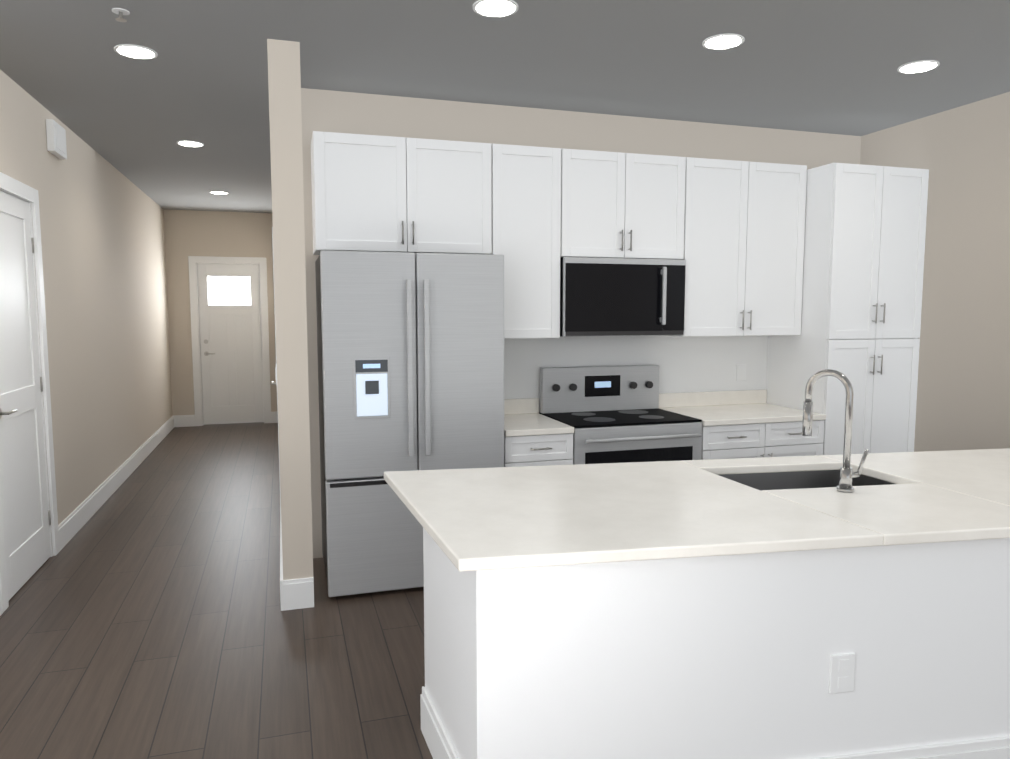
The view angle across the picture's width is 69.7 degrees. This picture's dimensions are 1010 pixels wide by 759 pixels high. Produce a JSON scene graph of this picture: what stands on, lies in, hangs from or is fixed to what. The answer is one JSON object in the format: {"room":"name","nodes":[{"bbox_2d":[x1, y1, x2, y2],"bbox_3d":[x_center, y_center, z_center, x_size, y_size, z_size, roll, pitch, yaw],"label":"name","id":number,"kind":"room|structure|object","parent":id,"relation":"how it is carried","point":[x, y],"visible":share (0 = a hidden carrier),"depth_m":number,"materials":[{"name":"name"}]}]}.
{"room":"kitchen","nodes":[
{"label":"kitchen","id":0,"kind":"room"},
{"bbox_2d":[0,69,172,552],"bbox_3d":[-3.508,-0.485,6.357,0.150,2.820,6.700,-2,6,-17],"label":"wall","id":1,"kind":"structure","parent":0,"point":[104,261],"depth_m":5.65,"materials":[{"name":"beige paint"}]},
{"bbox_2d":[0,588,2,615],"bbox_3d":[-1.467,1.444,0.137,0.016,0.155,7.415,-2,6,-17],"label":"baseboard","id":2,"kind":"structure","parent":1,"relation":"attached to","point":[1,612],"depth_m":3.66,"materials":[{"name":"white wood"}]},
{"bbox_2d":[0,191,50,600],"bbox_3d":[-2.700,0.059,4.043,0.094,2.158,0.792,-2,6,-17],"label":"hall door","id":3,"kind":"structure","parent":1,"relation":"in","point":[26,517],"depth_m":4.09,"materials":[{"name":"white wood"}]},
{"bbox_2d":[0,172,59,612],"bbox_3d":[-2.770,0.021,4.016,0.168,2.255,0.990,-2,6,-17],"label":"door frame","id":4,"kind":"structure","parent":1,"relation":"attached to","point":[17,189],"depth_m":4.41,"materials":[{"name":"white wood"}]},
{"bbox_2d":[46,119,66,159],"bbox_3d":[-2.956,-1.581,4.784,0.047,0.200,0.280,-2,6,-17],"label":"door chime","id":5,"kind":"object","parent":1,"relation":"attached to","point":[56,137],"visible":1,"depth_m":4.70,"materials":[{"name":"white plastic"}]},
{"bbox_2d":[58,415,174,550],"bbox_3d":[-3.606,0.785,7.081,0.016,0.155,5.195,-2,6,-17],"label":"baseboard","id":6,"kind":"structure","parent":1,"relation":"attached to","point":[78,518],"depth_m":5.89,"materials":[{"name":"white wood"}]},
{"bbox_2d":[0,422,432,758],"bbox_3d":[0.259,1.208,3.974,5.870,0.100,13.750,-2,6,-17],"label":"floor","id":7,"kind":"structure","parent":0,"point":[143,616],"depth_m":3.37,"materials":[{"name":"brown wood"}]},
{"bbox_2d":[315,251,503,596],"bbox_3d":[-0.560,0.219,4.182,0.970,1.830,0.755,-2,6,-17],"label":"fridge","id":8,"kind":"object","parent":7,"relation":"on","point":[410,349],"visible":0.9,"depth_m":3.84,"materials":[{"name":"grey metal"}]},
{"bbox_2d":[420,548,455,758],"bbox_3d":[1.562,0.845,2.846,3.711,0.835,0.656,-2,6,-17],"label":"panel","id":9,"kind":"object","parent":7,"relation":"on","point":[438,696],"depth_m":2.42,"materials":[{"name":"white wood"}]},
{"bbox_2d":[504,398,573,466],"bbox_3d":[0.115,0.630,4.499,0.422,0.950,0.656,-2,6,-17],"label":"base cabinet","id":10,"kind":"object","parent":7,"relation":"on","point":[533,436],"visible":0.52,"depth_m":4.22,"materials":[{"name":"white wood"}]},
{"bbox_2d":[539,365,701,464],"bbox_3d":[0.736,0.513,4.658,0.856,1.154,0.677,-2,6,-17],"label":"range","id":11,"kind":"object","parent":7,"relation":"on","point":[612,414],"visible":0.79,"depth_m":4.64,"materials":[{"name":"grey metal"}]},
{"bbox_2d":[456,540,1009,758],"bbox_3d":[1.725,0.895,2.318,3.711,0.835,0.453,-2,6,-17],"label":"base cabinet","id":12,"kind":"object","parent":7,"relation":"on","point":[795,607],"depth_m":2.15,"materials":[{"name":"white wood"}]},
{"bbox_2d":[384,460,879,599],"bbox_3d":[0.309,0.435,2.561,1.298,0.035,1.283,-2,6,-17],"label":"countertop","id":13,"kind":"structure","parent":12,"relation":"on","point":[483,527],"depth_m":2.29,"materials":[{"name":"white stone"}]},
{"bbox_2d":[760,448,1009,551],"bbox_3d":[2.190,0.408,2.843,2.488,0.035,1.356,-2,6,-17],"label":"countertop","id":14,"kind":"structure","parent":12,"relation":"on","point":[941,499],"depth_m":2.55,"materials":[{"name":"white stone"}]},
{"bbox_2d":[712,460,899,491],"bbox_3d":[1.209,0.522,2.931,0.700,0.232,0.512,-2,6,-17],"label":"sink","id":15,"kind":"object","parent":14,"relation":"in","point":[770,477],"depth_m":3.12,"materials":[{"name":"grey metal"}]},
{"bbox_2d":[802,369,868,492],"bbox_3d":[1.230,0.181,2.696,0.166,0.442,0.180,-2,6,-17],"label":"faucet","id":16,"kind":"object","parent":14,"relation":"on","point":[847,474],"visible":1,"depth_m":2.64,"materials":[{"name":"silver metal"}]},
{"bbox_2d":[659,389,825,459],"bbox_3d":[1.580,0.588,4.946,0.912,0.950,0.656,-2,6,-17],"label":"base cabinet","id":17,"kind":"object","parent":7,"relation":"on","point":[745,424],"visible":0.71,"depth_m":4.71,"materials":[{"name":"white wood"}]},
{"bbox_2d":[766,163,928,454],"bbox_3d":[2.383,-0.192,5.120,0.757,2.470,0.656,-2,6,-17],"label":"pantry","id":18,"kind":"object","parent":7,"relation":"on","point":[864,252],"visible":0.73,"depth_m":4.82,"materials":[{"name":"white wood"}]},
{"bbox_2d":[164,209,276,414],"bbox_3d":[-3.737,-0.802,9.697,1.380,2.820,0.150,-2,6,-17],"label":"wall","id":19,"kind":"structure","parent":0,"point":[214,233],"depth_m":9.51,"materials":[{"name":"beige paint"}]},
{"bbox_2d":[188,256,270,425],"bbox_3d":[-3.675,-0.512,9.734,0.965,2.235,0.168,-2,6,-17],"label":"door frame","id":20,"kind":"structure","parent":19,"relation":"attached to","point":[192,260],"depth_m":9.61,"materials":[{"name":"white wood"}]},
{"bbox_2d":[197,263,263,424],"bbox_3d":[-3.665,-0.469,9.707,0.765,2.136,0.103,-2,6,-17],"label":"front door","id":21,"kind":"structure","parent":19,"relation":"in","point":[230,339],"depth_m":9.72,"materials":[{"name":"white wood"}]},
{"bbox_2d":[267,39,312,579],"bbox_3d":[-1.584,-0.385,5.304,0.150,2.820,3.550,-2,6,-17],"label":"wall","id":22,"kind":"structure","parent":0,"point":[285,113],"depth_m":3.60,"materials":[{"name":"beige paint"}]},
{"bbox_2d":[275,362,276,385],"bbox_3d":[-1.190,-0.029,3.773,0.009,0.115,0.075,-2,6,-17],"label":"light switch","id":23,"kind":"object","parent":22,"relation":"attached to","point":[276,373],"visible":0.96,"depth_m":3.74,"materials":[{"name":"white plastic"}]},
{"bbox_2d":[272,227,280,505],"bbox_3d":[-1.682,-0.056,5.625,0.168,2.105,1.030,-2,6,-17],"label":"door frame","id":24,"kind":"structure","parent":22,"relation":"attached to","point":[272,227],"depth_m":5.10,"materials":[{"name":"white wood"}]},
{"bbox_2d":[280,506,291,610],"bbox_3d":[-1.356,1.034,4.458,0.046,0.155,1.581,-2,6,-17],"label":"baseboard","id":25,"kind":"structure","parent":22,"relation":"attached to","point":[285,585],"depth_m":3.71,"materials":[{"name":"white wood"}]},
{"bbox_2d":[0,0,1009,212],"bbox_3d":[0.259,-1.699,3.698,5.870,0.100,13.750,-2,6,-17],"label":"ceiling","id":26,"kind":"structure","parent":0,"point":[826,66],"depth_m":3.81,"materials":[{"name":"grey paint"}]},
{"bbox_2d":[112,8,129,21],"bbox_3d":[-1.665,-1.577,3.144,0.070,0.038,0.070,-2,6,-17],"label":"sprinkler","id":27,"kind":"object","parent":26,"relation":"attached to","point":[120,12],"visible":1,"depth_m":3.14,"materials":[{"name":"white metal"}]},
{"bbox_2d":[114,44,157,58],"bbox_3d":[-1.846,-1.638,3.628,0.196,0.008,0.196,-2,6,-17],"label":"recessed light","id":28,"kind":"object","parent":26,"relation":"in","point":[134,51],"visible":1,"depth_m":3.61,"materials":[{"name":"white plastic"}]},
{"bbox_2d":[177,140,203,146],"bbox_3d":[-2.440,-1.827,5.624,0.196,0.008,0.196,-2,6,-17],"label":"recessed light","id":29,"kind":"object","parent":26,"relation":"in","point":[190,143],"visible":0.96,"depth_m":5.59,"materials":[{"name":"white plastic"}]},
{"bbox_2d":[209,191,228,193],"bbox_3d":[-3.136,-2.048,7.952,0.196,0.008,0.196,-2,6,-17],"label":"recessed light","id":30,"kind":"object","parent":26,"relation":"in","point":[217,192],"visible":1,"depth_m":7.92,"materials":[{"name":"white plastic"}]},
{"bbox_2d":[473,0,517,16],"bbox_3d":[-0.040,-1.588,3.097,0.196,0.008,0.196,-2,6,-17],"label":"recessed light","id":31,"kind":"object","parent":26,"relation":"in","point":[495,8],"visible":1,"depth_m":3.09,"materials":[{"name":"white plastic"}]},
{"bbox_2d":[702,34,744,49],"bbox_3d":[1.051,-1.625,3.492,0.196,0.008,0.196,-2,6,-17],"label":"recessed light","id":32,"kind":"object","parent":26,"relation":"in","point":[721,41],"visible":1,"depth_m":3.48,"materials":[{"name":"white plastic"}]},
{"bbox_2d":[897,60,939,73],"bbox_3d":[2.196,-1.659,3.852,0.196,0.008,0.196,-2,6,-17],"label":"recessed light","id":33,"kind":"object","parent":26,"relation":"in","point":[918,66],"visible":0.98,"depth_m":3.83,"materials":[{"name":"white plastic"}]},
{"bbox_2d":[301,88,860,557],"bbox_3d":[0.769,-0.359,5.033,4.190,2.820,0.150,-2,6,-17],"label":"wall","id":34,"kind":"structure","parent":0,"point":[365,114],"depth_m":4.61,"materials":[{"name":"beige paint"}]},
{"bbox_2d":[311,131,490,254],"bbox_3d":[-0.606,-1.059,4.253,1.005,0.640,0.396,-2,6,-17],"label":"upper cabinet","id":35,"kind":"object","parent":34,"relation":"attached to","point":[373,193],"visible":1,"depth_m":4.09,"materials":[{"name":"white wood"}]},
{"bbox_2d":[491,144,560,338],"bbox_3d":[0.085,-0.830,4.488,0.430,1.140,0.396,-2,6,-17],"label":"upper cabinet","id":36,"kind":"object","parent":34,"relation":"attached to","point":[525,210],"visible":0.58,"depth_m":4.34,"materials":[{"name":"white wood"}]},
{"bbox_2d":[560,148,685,259],"bbox_3d":[0.697,-1.094,4.651,0.840,0.645,0.396,-2,6,-17],"label":"upper cabinet","id":37,"kind":"object","parent":34,"relation":"attached to","point":[622,205],"visible":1,"depth_m":4.49,"materials":[{"name":"white wood"}]},
{"bbox_2d":[560,257,685,336],"bbox_3d":[0.705,-0.527,4.679,0.830,0.480,0.450,-2,6,-17],"label":"microwave","id":38,"kind":"object","parent":37,"relation":"attached to","point":[619,297],"visible":0.98,"depth_m":4.50,"materials":[{"name":"grey metal"}]},
{"bbox_2d":[504,336,767,411],"bbox_3d":[0.859,-0.061,5.009,2.230,0.570,0.002,-2,6,-17],"label":"backsplash","id":39,"kind":"structure","parent":34,"relation":"attached to","point":[698,364],"depth_m":5.07,"materials":[{"name":"white tile"}]},
{"bbox_2d":[670,157,806,336],"bbox_3d":[1.541,-0.872,4.932,0.915,1.140,0.396,-2,6,-17],"label":"upper cabinet","id":40,"kind":"object","parent":34,"relation":"attached to","point":[744,229],"visible":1,"depth_m":4.78,"materials":[{"name":"white wood"}]},
{"bbox_2d":[736,364,745,380],"bbox_3d":[1.715,-0.050,5.270,0.080,0.120,0.006,-2,6,-17],"label":"outlet","id":41,"kind":"object","parent":34,"relation":"attached to","point":[740,372],"visible":1,"depth_m":5.27,"materials":[{"name":"white plastic"}]},
{"bbox_2d":[860,92,1009,451],"bbox_3d":[3.866,-0.056,1.839,0.150,2.820,7.800,-2,6,-17],"label":"wall","id":42,"kind":"structure","parent":0,"point":[961,154],"depth_m":4.62,"materials":[{"name":"beige paint"}]}
]}

